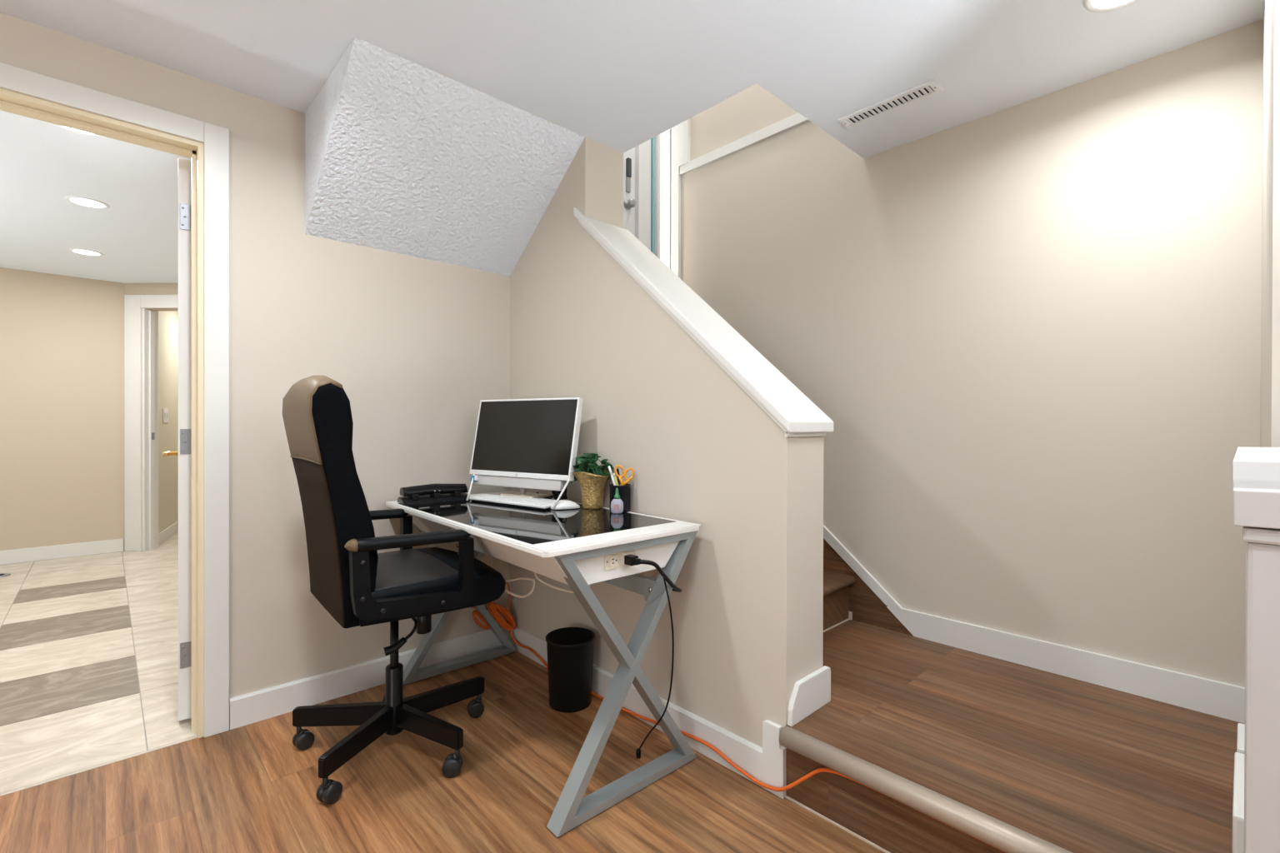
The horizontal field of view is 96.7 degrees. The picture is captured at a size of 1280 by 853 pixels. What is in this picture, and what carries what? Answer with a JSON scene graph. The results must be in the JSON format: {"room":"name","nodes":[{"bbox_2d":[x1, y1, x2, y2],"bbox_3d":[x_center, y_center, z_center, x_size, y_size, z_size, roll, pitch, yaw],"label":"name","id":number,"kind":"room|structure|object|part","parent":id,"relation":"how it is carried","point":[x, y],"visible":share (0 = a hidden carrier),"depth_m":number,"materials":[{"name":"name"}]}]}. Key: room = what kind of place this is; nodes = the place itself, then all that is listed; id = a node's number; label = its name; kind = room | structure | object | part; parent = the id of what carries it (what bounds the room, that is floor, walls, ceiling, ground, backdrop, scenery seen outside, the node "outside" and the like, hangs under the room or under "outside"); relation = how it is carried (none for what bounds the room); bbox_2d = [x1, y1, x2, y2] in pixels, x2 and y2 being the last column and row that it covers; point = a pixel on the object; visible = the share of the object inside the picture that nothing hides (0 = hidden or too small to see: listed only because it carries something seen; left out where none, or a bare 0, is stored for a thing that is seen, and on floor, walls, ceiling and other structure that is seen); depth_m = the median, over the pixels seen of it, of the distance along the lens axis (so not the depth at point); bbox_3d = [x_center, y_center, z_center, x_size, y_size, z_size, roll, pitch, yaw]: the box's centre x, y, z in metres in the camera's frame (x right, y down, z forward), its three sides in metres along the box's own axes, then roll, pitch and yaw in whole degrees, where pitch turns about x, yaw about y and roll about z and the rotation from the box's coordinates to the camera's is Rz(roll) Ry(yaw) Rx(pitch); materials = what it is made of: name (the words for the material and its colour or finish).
{"room":"home office","nodes":[
{"label":"home office","id":0,"kind":"room"},
{"bbox_2d":[0,267,124,550],"bbox_3d":[-5.378,-0.078,3.838,2.820,2.240,0.120,0,0,-43],"label":"wall","id":1,"kind":"structure","parent":0,"point":[62,431],"depth_m":4.50,"materials":[{"name":"beige paint"}]},
{"bbox_2d":[0,539,123,564],"bbox_3d":[-5.339,0.990,3.790,2.810,0.105,0.013,0,0,-43],"label":"baseboard","id":2,"kind":"structure","parent":1,"relation":"attached to","point":[25,555],"depth_m":4.50,"materials":[{"name":"white paint"}]},
{"bbox_2d":[125,283,178,310],"bbox_3d":[-3.388,-0.076,4.792,1.840,2.240,0.120,0,0,2],"label":"wall","id":3,"kind":"structure","parent":0,"point":[130,288],"depth_m":4.75,"materials":[{"name":"beige paint"}]},
{"bbox_2d":[124,295,178,551],"bbox_3d":[-3.807,-0.027,4.801,0.978,2.140,0.148,0,0,2],"label":"trim","id":4,"kind":"structure","parent":3,"relation":"attached to","point":[141,323],"depth_m":4.74,"materials":[{"name":"white paint"}]},
{"bbox_2d":[151,432,154,439],"bbox_3d":[-4.122,0.082,4.815,0.002,0.060,0.030,0,0,2],"label":"strike plate","id":5,"kind":"object","parent":3,"relation":"attached to","point":[152,433],"visible":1,"depth_m":4.82,"materials":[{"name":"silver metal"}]},
{"bbox_2d":[157,310,178,533],"bbox_3d":[-4.627,-0.083,5.615,0.100,2.240,1.780,0,0,-29],"label":"wall","id":6,"kind":"structure","parent":0,"point":[167,320],"depth_m":5.30,"materials":[{"name":"beige paint"}]},
{"bbox_2d":[162,408,168,422],"bbox_3d":[-4.336,-0.100,5.204,0.014,0.130,0.180,0,0,-29],"label":"light switch","id":7,"kind":"object","parent":6,"relation":"attached to","point":[165,411],"visible":1,"depth_m":5.18,"materials":[{"name":"white paint"}]},
{"bbox_2d":[158,520,178,545],"bbox_3d":[-4.580,0.988,5.646,0.012,0.100,1.780,0,0,-29],"label":"baseboard","id":8,"kind":"structure","parent":6,"relation":"attached to","point":[172,530],"depth_m":5.25,"materials":[{"name":"white paint"}]},
{"bbox_2d":[0,12,509,698],"bbox_3d":[-2.174,-0.061,1.382,4.125,2.240,0.125,0,0,-43],"label":"wall","id":9,"kind":"structure","parent":0,"point":[414,345],"depth_m":2.14,"materials":[{"name":"beige paint"}]},
{"bbox_2d":[0,735,198,796],"bbox_3d":[-1.788,1.059,1.675,0.771,0.004,0.012,0,0,-43],"label":"trim","id":10,"kind":"structure","parent":9,"relation":"attached to","point":[194,737],"depth_m":1.76,"materials":[{"name":"stone"}]},
{"bbox_2d":[0,88,203,738],"bbox_3d":[-1.823,0.046,1.711,0.807,2.025,0.129,0,0,-43],"label":"trim","id":11,"kind":"structure","parent":9,"relation":"attached to","point":[10,102],"depth_m":1.93,"materials":[{"name":"beige wood"}]},
{"bbox_2d":[0,62,229,737],"bbox_3d":[-1.776,0.013,1.661,0.941,2.092,0.016,0,0,-43],"label":"trim","id":12,"kind":"structure","parent":9,"relation":"attached to","point":[215,139],"depth_m":1.94,"materials":[{"name":"white paint"}]},
{"bbox_2d":[161,157,190,720],"bbox_3d":[-1.846,0.045,2.312,0.164,1.987,0.777,0,0,-39],"label":"door","id":13,"kind":"structure","parent":9,"relation":"in","point":[183,452],"depth_m":2.02,"materials":[{"name":"white paint"}]},
{"bbox_3d":[-2.061,0.120,2.500,0.060,0.051,0.136,0,0,-39],"label":"handle","id":14,"kind":"part","parent":13,"relation":"part of","materials":[{"name":"gold metal"}]},
{"bbox_2d":[229,625,508,729],"bbox_3d":[-1.031,1.006,2.369,1.109,0.106,0.013,0,0,-43],"label":"baseboard","id":15,"kind":"structure","parent":9,"relation":"attached to","point":[255,707],"depth_m":2.21,"materials":[{"name":"white paint"}]},
{"bbox_2d":[0,531,884,852],"bbox_3d":[-2.433,1.107,1.700,4.420,0.100,10.600,0,0,-43],"label":"floor","id":16,"kind":"structure","parent":0,"point":[247,788],"depth_m":1.76,"materials":[{"name":"wood"}]},
{"bbox_2d":[0,573,10,577],"bbox_3d":[-4.475,1.039,3.966,0.120,0.010,0.120,0,0,-43],"label":"floor drain","id":17,"kind":"object","parent":16,"relation":"on","point":[2,575],"visible":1,"depth_m":3.98,"materials":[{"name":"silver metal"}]},
{"bbox_2d":[282,375,505,804],"bbox_3d":[-0.806,0.452,1.902,0.609,1.217,0.621,0,0,-40],"label":"office chair","id":18,"kind":"object","parent":16,"relation":"on","point":[357,585],"visible":1,"depth_m":1.71,"materials":[{"name":"black leather"}]},
{"bbox_3d":[-0.993,0.329,1.741,0.063,0.465,0.462,0,0,-40],"label":"panel","id":19,"kind":"part","parent":18,"relation":"part of","materials":[{"name":"leather"}]},
{"bbox_3d":[-0.988,0.952,1.877,0.294,0.066,0.030,0,0,-5],"label":"leg","id":20,"kind":"part","parent":18,"relation":"part of","materials":[{"name":"black metal"}]},
{"bbox_3d":[-0.967,0.204,1.762,0.180,0.715,0.472,0,0,-40],"label":"backrest","id":21,"kind":"part","parent":18,"relation":"part of","materials":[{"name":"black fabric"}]},
{"bbox_3d":[-0.855,0.953,1.726,0.030,0.066,0.294,0,0,13],"label":"leg","id":22,"kind":"part","parent":18,"relation":"part of","materials":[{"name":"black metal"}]},
{"bbox_3d":[-0.770,0.662,1.819,0.104,0.102,0.074,0,0,-40],"label":"height lever","id":23,"kind":"part","parent":18,"relation":"part of","materials":[{"name":"black plastic"}]},
{"bbox_3d":[-1.017,0.444,2.087,0.346,0.212,0.034,0,0,-40],"label":"armrest","id":24,"kind":"part","parent":18,"relation":"part of","materials":[{"name":"black plastic"}]},
{"bbox_3d":[-0.657,0.446,1.661,0.346,0.212,0.034,0,0,-40],"label":"armrest","id":25,"kind":"part","parent":18,"relation":"part of","materials":[{"name":"black plastic"}]},
{"bbox_3d":[-0.825,0.467,1.884,0.298,0.031,0.464,0,0,-40],"label":"seat panel","id":26,"kind":"part","parent":18,"relation":"part of","materials":[{"name":"leather"}]},
{"bbox_3d":[-0.735,0.660,1.935,0.050,0.078,0.050,0,0,-40],"label":"tension knob","id":27,"kind":"part","parent":18,"relation":"part of","materials":[{"name":"black plastic"}]},
{"bbox_3d":[-0.671,0.953,1.805,0.294,0.066,0.030,0,0,31],"label":"leg","id":28,"kind":"part","parent":18,"relation":"part of","materials":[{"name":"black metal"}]},
{"bbox_3d":[-0.771,0.518,1.929,0.462,0.122,0.496,0,0,-40],"label":"seat","id":29,"kind":"part","parent":18,"relation":"part of","materials":[{"name":"black leather"}]},
{"bbox_3d":[-0.688,0.952,2.005,0.294,0.066,0.032,0,0,-40],"label":"leg","id":30,"kind":"part","parent":18,"relation":"part of","materials":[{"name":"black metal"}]},
{"bbox_2d":[385,490,700,837],"bbox_3d":[-0.424,0.685,2.072,0.584,0.752,1.208,0,0,-42],"label":"computer desk","id":31,"kind":"object","parent":16,"relation":"on","point":[578,548],"visible":0.8,"depth_m":1.70,"materials":[{"name":"white"}]},
{"bbox_2d":[397,484,469,504],"bbox_3d":[-0.849,0.271,2.349,0.270,0.072,0.089,0,0,-36],"label":"hole punch","id":32,"kind":"object","parent":31,"relation":"on","point":[430,492],"visible":0.98,"depth_m":2.32,"materials":[{"name":"black plastic"}]},
{"bbox_3d":[-0.848,0.256,2.348,0.256,0.042,0.070,0,0,-36],"label":"lever","id":33,"kind":"part","parent":32,"relation":"part of","materials":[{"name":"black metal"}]},
{"bbox_3d":[-0.787,0.691,2.509,0.531,0.728,0.053,0,0,-42],"label":"leg frame","id":34,"kind":"part","parent":31,"relation":"part of","materials":[{"name":"grey metal"}]},
{"bbox_2d":[488,555,534,598],"bbox_3d":[-0.524,0.509,2.038,0.266,0.211,0.132,0,0,13],"label":"cable","id":35,"kind":"object","parent":31,"relation":"hanging from","point":[489,557],"visible":0.53,"depth_m":2.04,"materials":[{"name":"beige plastic"}]},
{"bbox_2d":[468,492,559,509],"bbox_3d":[-0.496,0.296,2.273,0.450,0.024,0.128,0,0,36],"label":"keyboard","id":36,"kind":"object","parent":31,"relation":"on","point":[536,503],"visible":0.94,"depth_m":2.23,"materials":[{"name":"white plastic"}]},
{"bbox_2d":[465,397,583,509],"bbox_3d":[-0.479,0.097,2.296,0.537,0.420,0.184,0,0,31],"label":"desktop computer","id":37,"kind":"object","parent":31,"relation":"on","point":[523,444],"visible":0.95,"depth_m":2.28,"materials":[{"name":"white"}]},
{"bbox_3d":[-0.704,0.251,2.367,0.008,0.111,0.076,0,0,9],"label":"stand leg","id":38,"kind":"part","parent":37,"relation":"part of","materials":[{"name":"white"}]},
{"bbox_3d":[-0.486,0.195,2.344,0.024,0.178,0.044,0,0,31],"label":"stand post","id":39,"kind":"part","parent":37,"relation":"part of","materials":[{"name":"grey"}]},
{"bbox_3d":[-0.470,0.047,2.311,0.537,0.319,0.084,0,0,31],"label":"casing","id":40,"kind":"part","parent":37,"relation":"part of","materials":[{"name":"white plastic"}]},
{"bbox_3d":[-0.294,0.253,2.118,0.076,0.111,0.008,0,0,-36],"label":"stand leg","id":41,"kind":"part","parent":37,"relation":"part of","materials":[{"name":"white plastic"}]},
{"bbox_2d":[536,487,567,499],"bbox_3d":[-0.358,0.268,2.298,0.070,0.078,0.201,0,0,-43],"label":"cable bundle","id":42,"kind":"object","parent":31,"relation":"on","point":[555,493],"visible":0.22,"depth_m":2.25,"materials":[{"name":"black plastic"}]},
{"bbox_2d":[534,572,589,593],"bbox_3d":[-0.282,0.500,2.021,0.226,0.182,0.023,0,0,13],"label":"cable","id":43,"kind":"object","parent":31,"relation":"hanging from","point":[535,574],"visible":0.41,"depth_m":2.03,"materials":[{"name":"beige plastic"}]},
{"bbox_2d":[550,500,579,509],"bbox_3d":[-0.281,0.292,2.142,0.110,0.034,0.064,0,0,-24],"label":"computer mouse","id":44,"kind":"object","parent":31,"relation":"on","point":[562,504],"visible":0.87,"depth_m":2.12,"materials":[{"name":"white plastic"}]},
{"bbox_2d":[570,453,614,509],"bbox_3d":[-0.184,0.205,2.162,0.172,0.210,0.156,0,0,-19],"label":"potted plant","id":45,"kind":"object","parent":31,"relation":"on","point":[592,477],"visible":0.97,"depth_m":2.13,"materials":[{"name":"green plant"}]},
{"bbox_2d":[610,554,618,567],"bbox_3d":[-0.073,0.381,1.615,0.032,0.032,0.003,0,0,-42],"label":"receptacle","id":46,"kind":"object","parent":31,"relation":"attached to","point":[613,557],"depth_m":1.61,"materials":[{"name":"beige plastic"}]},
{"bbox_2d":[610,488,623,514],"bbox_3d":[-0.082,0.265,2.035,0.046,0.091,0.027,0,0,5],"label":"glue bottle","id":47,"kind":"object","parent":31,"relation":"on","point":[617,504],"visible":1,"depth_m":2.02,"materials":[{"name":"grey plastic"}]},
{"bbox_2d":[604,549,634,570],"bbox_3d":[-0.057,0.381,1.634,0.112,0.048,0.004,0,0,-42],"label":"power outlet","id":48,"kind":"object","parent":31,"relation":"attached to","point":[614,562],"depth_m":1.62,"materials":[{"name":"beige plastic"}]},
{"bbox_2d":[609,483,630,512],"bbox_3d":[-0.073,0.261,2.084,0.080,0.098,0.080,0,0,-43],"label":"pen cup","id":49,"kind":"object","parent":31,"relation":"on","point":[623,491],"visible":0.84,"depth_m":2.06,"materials":[{"name":"black plastic"}]},
{"bbox_2d":[608,465,616,485],"bbox_3d":[-0.088,0.224,2.088,0.059,0.160,0.010,0,0,-1],"label":"pen","id":50,"kind":"object","parent":49,"relation":"in","point":[609,467],"visible":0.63,"depth_m":2.08,"materials":[{"name":"white plastic"}]},
{"bbox_2d":[612,473,618,485],"bbox_3d":[-0.075,0.236,2.080,0.050,0.134,0.008,0,0,-15],"label":"pencil","id":51,"kind":"object","parent":49,"relation":"in","point":[614,475],"visible":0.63,"depth_m":2.07,"materials":[{"name":"yellow wood"}]},
{"bbox_2d":[616,469,620,485],"bbox_3d":[-0.073,0.229,2.084,0.032,0.148,0.011,0,0,25],"label":"marker","id":52,"kind":"object","parent":49,"relation":"in","point":[617,470],"visible":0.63,"depth_m":2.08,"materials":[{"name":"black plastic"}]},
{"bbox_2d":[614,465,634,485],"bbox_3d":[-0.056,0.221,2.080,0.076,0.162,0.012,0,0,8],"label":"scissors","id":53,"kind":"object","parent":49,"relation":"in","point":[624,472],"visible":0.94,"depth_m":2.08,"materials":[{"name":"orange plastic"}]},
{"bbox_3d":[-0.074,0.180,2.082,0.041,0.080,0.012,0,0,8],"label":"handle","id":54,"kind":"part","parent":53,"relation":"part of","materials":[{"name":"orange plastic"}]},
{"bbox_3d":[-0.046,0.186,2.079,0.056,0.072,0.012,0,0,8],"label":"handle","id":55,"kind":"part","parent":53,"relation":"part of","materials":[{"name":"orange plastic"}]},
{"bbox_3d":[-0.031,0.696,1.661,0.531,0.728,0.053,0,0,-42],"label":"leg frame","id":56,"kind":"part","parent":31,"relation":"part of","materials":[{"name":"grey metal"}]},
{"bbox_2d":[622,551,631,564],"bbox_3d":[-0.037,0.381,1.647,0.032,0.032,0.003,0,0,-42],"label":"receptacle","id":57,"kind":"object","parent":31,"relation":"attached to","point":[624,553],"depth_m":1.64,"materials":[{"name":"beige plastic"}]},
{"bbox_3d":[-0.297,0.513,2.183,0.042,0.072,1.100,0,0,-42],"label":"rail","id":58,"kind":"part","parent":31,"relation":"part of","materials":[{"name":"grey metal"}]},
{"bbox_2d":[624,555,681,759],"bbox_3d":[0.045,0.713,1.715,0.149,0.685,0.232,0,0,11],"label":"power cord","id":59,"kind":"object","parent":31,"relation":"attached to","point":[630,560],"visible":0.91,"depth_m":1.70,"materials":[{"name":"black plastic"}]},
{"bbox_2d":[545,627,594,713],"bbox_3d":[-0.267,0.932,2.186,0.189,0.258,0.189,0,0,-43],"label":"waste bin","id":60,"kind":"object","parent":16,"relation":"on","point":[570,650],"visible":1,"depth_m":2.12,"materials":[{"name":"black plastic"}]},
{"bbox_2d":[471,582,1006,852],"bbox_3d":[0.106,0.901,1.736,0.315,0.322,2.416,0,0,-43],"label":"extension cord","id":61,"kind":"object","parent":16,"relation":"on","point":[493,608],"visible":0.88,"depth_m":2.08,"materials":[{"name":"orange plastic"}]},
{"bbox_2d":[778,525,1244,852],"bbox_3d":[0.629,0.379,2.111,1.042,1.370,2.269,0,0,-43],"label":"staircase","id":62,"kind":"structure","parent":16,"relation":"on","point":[1012,757],"depth_m":1.53,"materials":[{"name":"brown wood"}]},
{"bbox_2d":[785,795,890,852],"bbox_3d":[0.738,1.065,1.296,0.008,0.004,0.929,0,0,-43],"label":"trim","id":63,"kind":"structure","parent":62,"relation":"attached to","point":[786,797],"depth_m":1.51,"materials":[{"name":"beige"}]},
{"bbox_2d":[1232,446,1279,852],"bbox_3d":[1.061,0.544,0.453,0.574,1.054,0.814,0,0,-43],"label":"newel post","id":64,"kind":"object","parent":16,"relation":"on","point":[1256,471],"visible":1,"depth_m":0.54,"materials":[{"name":"grey"}]},
{"bbox_3d":[1.061,0.058,0.451,0.572,0.080,0.814,0,0,-43],"label":"lid","id":65,"kind":"part","parent":64,"relation":"part of","materials":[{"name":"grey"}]},
{"bbox_3d":[1.065,0.106,0.451,0.570,0.014,0.806,0,0,-43],"label":"rail","id":66,"kind":"part","parent":64,"relation":"part of","materials":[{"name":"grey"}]},
{"bbox_2d":[305,36,584,275],"bbox_3d":[-0.744,-0.953,2.233,0.875,0.455,0.586,0,0,-43],"label":"ceiling","id":67,"kind":"structure","parent":0,"point":[402,156],"depth_m":2.14,"materials":[{"name":"white paint"}]},
{"bbox_2d":[0,0,1264,283],"bbox_3d":[-2.083,-1.313,2.014,5.365,0.260,10.600,0,0,-43],"label":"ceiling","id":68,"kind":"structure","parent":0,"point":[617,75],"depth_m":1.82,"materials":[{"name":"white paint"}]},
{"bbox_2d":[52,123,102,136],"bbox_3d":[-2.207,-1.181,2.233,0.172,0.006,0.172,0,0,-43],"label":"recessed light","id":69,"kind":"object","parent":68,"relation":"in","point":[75,131],"visible":0.27,"depth_m":2.28,"materials":[{"name":"white"}]},
{"bbox_2d":[69,248,104,256],"bbox_3d":[-3.790,-1.191,3.897,0.172,0.006,0.172,0,0,-43],"label":"recessed light","id":70,"kind":"object","parent":68,"relation":"in","point":[82,252],"visible":1,"depth_m":3.89,"materials":[{"name":"white plastic"}]},
{"bbox_2d":[64,195,109,209],"bbox_3d":[-2.930,-1.186,3.017,0.172,0.006,0.172,0,0,-43],"label":"recessed light","id":71,"kind":"object","parent":68,"relation":"in","point":[80,201],"visible":1,"depth_m":3.01,"materials":[{"name":"white"}]},
{"bbox_2d":[837,79,943,129],"bbox_3d":[0.906,-1.171,2.079,0.088,0.008,0.350,0,0,-43],"label":"ceiling vent","id":72,"kind":"object","parent":68,"relation":"in","point":[932,87],"visible":1,"depth_m":2.06,"materials":[{"name":"white metal"}]},
{"bbox_2d":[1082,0,1139,12],"bbox_3d":[1.293,-1.169,1.521,0.172,0.006,0.172,0,0,-43],"label":"recessed light","id":73,"kind":"object","parent":68,"relation":"in","point":[1095,6],"visible":1,"depth_m":1.58,"materials":[{"name":"white"}]},
{"bbox_2d":[510,0,1279,795],"bbox_3d":[1.337,-1.232,1.386,0.999,4.600,5.000,0,0,-43],"label":"wall","id":74,"kind":"structure","parent":0,"point":[747,613],"depth_m":1.91,"materials":[{"name":"beige paint"}]},
{"bbox_2d":[508,626,785,799],"bbox_3d":[-0.107,0.962,2.184,0.015,0.199,1.521,0,0,-43],"label":"baseboard","id":75,"kind":"structure","parent":74,"relation":"attached to","point":[767,764],"depth_m":1.81,"materials":[{"name":"white paint"}]},
{"bbox_2d":[573,207,833,436],"bbox_3d":[0.166,-0.440,2.066,0.254,0.933,1.023,0,0,-43],"label":"trim","id":76,"kind":"structure","parent":74,"relation":"attached to","point":[796,414],"depth_m":1.91,"materials":[{"name":"white paint"}]},
{"bbox_2d":[787,665,830,726],"bbox_3d":[0.511,0.805,1.709,0.225,0.111,0.016,0,0,-43],"label":"trim","id":77,"kind":"structure","parent":74,"relation":"attached to","point":[812,692],"depth_m":1.69,"materials":[{"name":"white paint"}]},
{"bbox_2d":[1232,723,1244,852],"bbox_3d":[1.429,0.786,1.336,0.911,0.155,0.043,0,0,-43],"label":"baseboard","id":78,"kind":"structure","parent":74,"relation":"attached to","point":[1238,777],"depth_m":1.09,"materials":[{"name":"white paint"}]},
{"bbox_2d":[680,19,1263,687],"bbox_3d":[1.061,-1.236,2.499,0.120,4.600,2.600,0,0,-43],"label":"wall","id":79,"kind":"structure","parent":0,"point":[1027,334],"depth_m":2.04,"materials":[{"name":"beige paint"}]},
{"bbox_2d":[678,112,809,175],"bbox_3d":[0.604,-2.443,2.880,0.022,1.992,1.088,0,0,-43],"label":"trim","id":80,"kind":"structure","parent":79,"relation":"attached to","point":[686,166],"depth_m":3.04,"materials":[{"name":"white paint"}]},
{"bbox_2d":[886,605,1244,724],"bbox_3d":[1.415,0.811,2.026,0.014,0.101,1.068,0,0,-43],"label":"baseboard","id":81,"kind":"structure","parent":79,"relation":"attached to","point":[1219,699],"depth_m":1.92,"materials":[{"name":"white paint"}]},
{"bbox_3d":[-0.101,-1.241,3.068,0.793,4.600,0.140,0,0,-43],"label":"wall","id":82,"kind":"structure","parent":0,"visible":0},
{"bbox_2d":[623,139,650,250],"bbox_3d":[-0.151,-1.146,2.972,0.573,2.030,0.112,0,0,-43],"label":"door","id":83,"kind":"structure","parent":82,"relation":"in","point":[637,161],"depth_m":3.07,"materials":[{"name":"white paint"}]},
{"bbox_3d":[-0.063,-1.291,3.039,0.027,0.080,0.015,0,0,-43],"label":"lock plate","id":84,"kind":"part","parent":83,"relation":"part of","materials":[{"name":"grey metal"}]},
{"bbox_3d":[-0.050,-1.186,3.025,0.051,0.051,0.052,0,0,-43],"label":"knob","id":85,"kind":"part","parent":83,"relation":"part of","materials":[{"name":"grey metal"}]},
{"bbox_2d":[650,125,680,279],"bbox_3d":[0.117,-1.144,3.266,0.205,2.035,0.130,0,0,-43],"label":"trim","id":86,"kind":"structure","parent":82,"relation":"in","point":[665,170],"depth_m":3.28,"materials":[{"name":"white wood"}]},
{"bbox_3d":[0.124,-1.144,3.270,0.149,1.995,0.006,0,0,-43],"label":"pane","id":87,"kind":"part","parent":86,"relation":"part of","materials":[{"name":"clear glass"}]}
]}

